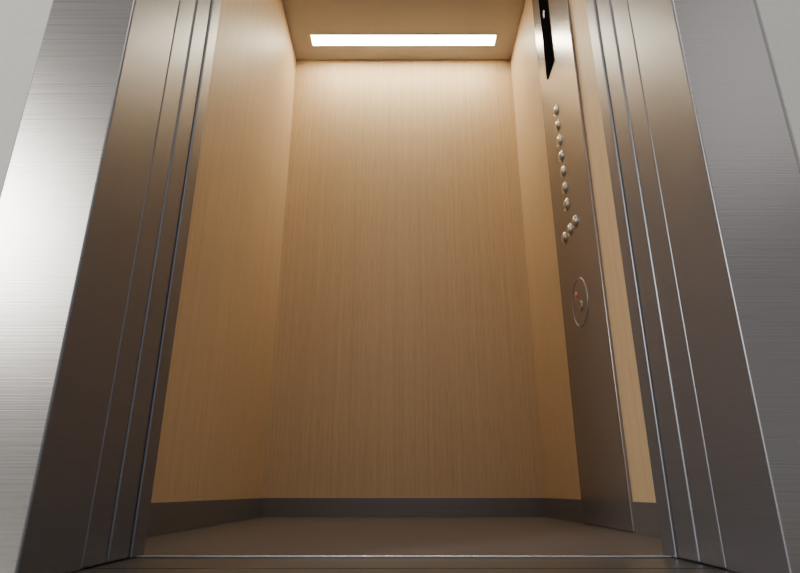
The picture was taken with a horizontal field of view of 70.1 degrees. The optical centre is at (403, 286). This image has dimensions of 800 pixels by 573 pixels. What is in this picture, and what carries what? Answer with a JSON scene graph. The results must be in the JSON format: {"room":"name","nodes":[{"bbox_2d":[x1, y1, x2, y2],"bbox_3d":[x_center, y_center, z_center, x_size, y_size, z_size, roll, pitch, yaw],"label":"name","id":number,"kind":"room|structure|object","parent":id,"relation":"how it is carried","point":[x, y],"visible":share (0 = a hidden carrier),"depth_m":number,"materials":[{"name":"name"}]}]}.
{"room":"elevator lobby","nodes":[
{"label":"elevator lobby","id":0,"kind":"room"},
{"bbox_2d":[151,0,296,502],"bbox_3d":[-0.570,-0.381,1.917,0.030,2.200,1.420,0,-20,0],"label":"wall","id":1,"kind":"structure","parent":0,"point":[212,444],"depth_m":1.84,"materials":[{"name":"brown wood"}]},
{"bbox_2d":[126,0,220,558],"bbox_3d":[-0.479,-0.629,1.226,0.162,2.199,0.044,0,-20,0],"label":"post","id":2,"kind":"object","parent":1,"relation":"attached to","point":[146,482],"visible":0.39,"depth_m":0.98,"materials":[{"name":"grey metal"}]},
{"bbox_2d":[105,0,210,562],"bbox_3d":[-0.550,-0.602,1.157,0.300,2.099,0.062,0,-20,0],"label":"door","id":3,"kind":"structure","parent":2,"relation":"attached to","point":[130,470],"depth_m":0.92,"materials":[{"name":"grey metal"}]},
{"bbox_2d":[146,498,262,537],"bbox_3d":[-0.552,0.621,1.554,0.006,0.070,1.414,0,-20,0],"label":"baseboard","id":4,"kind":"structure","parent":1,"relation":"attached to","point":[164,517],"depth_m":1.52,"materials":[{"name":"metal"}]},
{"bbox_2d":[84,558,722,568],"bbox_3d":[0.000,0.396,0.782,1.400,0.030,0.116,0,-20,0],"label":"door sill","id":5,"kind":"structure","parent":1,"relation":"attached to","point":[133,563],"depth_m":0.77,"materials":[{"name":"metal"}]},
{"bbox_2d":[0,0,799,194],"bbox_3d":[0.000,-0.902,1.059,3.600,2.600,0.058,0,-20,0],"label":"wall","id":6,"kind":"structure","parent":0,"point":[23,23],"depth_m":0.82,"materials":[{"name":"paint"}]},
{"bbox_2d":[0,0,178,572],"bbox_3d":[-0.462,-0.714,1.022,0.124,2.220,0.130,0,-20,0],"label":"door frame","id":7,"kind":"structure","parent":6,"relation":"attached to","point":[72,197],"depth_m":0.74,"materials":[{"name":"metal"}]},
{"bbox_2d":[81,0,194,568],"bbox_3d":[-0.550,-0.624,1.095,0.299,2.099,0.063,0,-20,0],"label":"door","id":8,"kind":"structure","parent":6,"relation":"in","point":[105,490],"depth_m":0.85,"materials":[{"name":"grey metal"}]},
{"bbox_2d":[72,569,734,572],"bbox_3d":[0.000,0.339,0.625,1.400,0.030,0.206,0,-20,0],"label":"door sill","id":9,"kind":"structure","parent":6,"relation":"attached to","point":[80,570],"depth_m":0.70,"materials":[{"name":"metal"}]},
{"bbox_2d":[612,0,725,568],"bbox_3d":[0.550,-0.624,1.095,0.299,2.099,0.063,0,-20,0],"label":"door","id":10,"kind":"structure","parent":6,"relation":"in","point":[702,496],"depth_m":0.86,"materials":[{"name":"grey metal"}]},
{"bbox_2d":[628,0,799,572],"bbox_3d":[0.462,-0.714,1.022,0.124,2.220,0.130,0,-20,0],"label":"door frame","id":11,"kind":"structure","parent":6,"relation":"attached to","point":[728,169],"depth_m":0.74,"materials":[{"name":"metal"}]},
{"bbox_2d":[262,60,544,497],"bbox_3d":[0.000,-0.135,2.599,1.170,2.200,0.030,0,-20,0],"label":"wall","id":12,"kind":"structure","parent":0,"point":[403,366],"depth_m":2.53,"materials":[{"name":"brown wood"}]},
{"bbox_2d":[262,498,544,516],"bbox_3d":[0.000,0.861,2.222,1.110,0.070,0.006,0,-20,0],"label":"baseboard","id":13,"kind":"structure","parent":12,"relation":"attached to","point":[272,507],"depth_m":2.22,"materials":[{"name":"metal"}]},
{"bbox_2d":[143,517,663,554],"bbox_3d":[0.000,0.672,1.535,1.170,0.040,1.486,0,-20,0],"label":"floor","id":14,"kind":"structure","parent":0,"point":[261,535],"depth_m":1.20,"materials":[{"name":"plastic"}]},
{"bbox_2d":[135,555,671,557],"bbox_3d":[0.000,0.401,0.846,0.794,0.003,0.008,0,-20,0],"label":"threshold strip","id":15,"kind":"object","parent":14,"relation":"on","point":[136,556],"visible":1,"depth_m":0.84,"materials":[{"name":"silver metal"}]},
{"bbox_2d":[282,0,524,59],"bbox_3d":[0.000,-1.431,2.290,1.170,0.030,1.490,0,-20,0],"label":"ceiling","id":16,"kind":"structure","parent":0,"point":[304,18],"depth_m":2.73,"materials":[{"name":"paint"}]},
{"bbox_2d":[310,34,497,45],"bbox_3d":[0.000,-1.231,2.830,0.920,0.022,0.080,0,-20,0],"label":"recessed light","id":17,"kind":"object","parent":16,"relation":"in","point":[316,39],"visible":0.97,"depth_m":2.82,"materials":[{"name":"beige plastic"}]},
{"bbox_2d":[511,0,655,502],"bbox_3d":[0.570,-0.381,1.917,0.030,2.200,1.420,0,-20,0],"label":"wall","id":18,"kind":"structure","parent":0,"point":[555,413],"depth_m":2.03,"materials":[{"name":"brown wood"}]},
{"bbox_2d":[532,0,634,532],"bbox_3d":[0.545,-0.381,1.914,0.020,2.197,0.400,0,-20,0],"label":"control panel","id":19,"kind":"object","parent":18,"relation":"attached to","point":[604,478],"visible":1,"depth_m":1.76,"materials":[{"name":"grey metal"}]},
{"bbox_2d":[579,301,582,310],"bbox_3d":[0.544,0.059,1.752,0.003,0.032,0.032,0,-20,0],"label":"switch","id":20,"kind":"object","parent":19,"relation":"attached to","point":[580,302],"depth_m":1.75,"materials":[{"name":"metal"}]},
{"bbox_2d":[544,498,660,537],"bbox_3d":[0.552,0.621,1.554,0.006,0.070,1.414,0,-20,0],"label":"baseboard","id":21,"kind":"structure","parent":18,"relation":"attached to","point":[645,515],"depth_m":1.37,"materials":[{"name":"metal"}]},
{"bbox_2d":[586,0,680,558],"bbox_3d":[0.479,-0.629,1.226,0.162,2.199,0.044,0,-20,0],"label":"post","id":22,"kind":"object","parent":18,"relation":"attached to","point":[660,481],"visible":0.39,"depth_m":0.98,"materials":[{"name":"grey metal"}]},
{"bbox_2d":[596,0,701,562],"bbox_3d":[0.550,-0.602,1.157,0.300,2.099,0.062,0,-20,0],"label":"door","id":23,"kind":"structure","parent":22,"relation":"attached to","point":[675,463],"depth_m":0.92,"materials":[{"name":"grey metal"}]}
]}

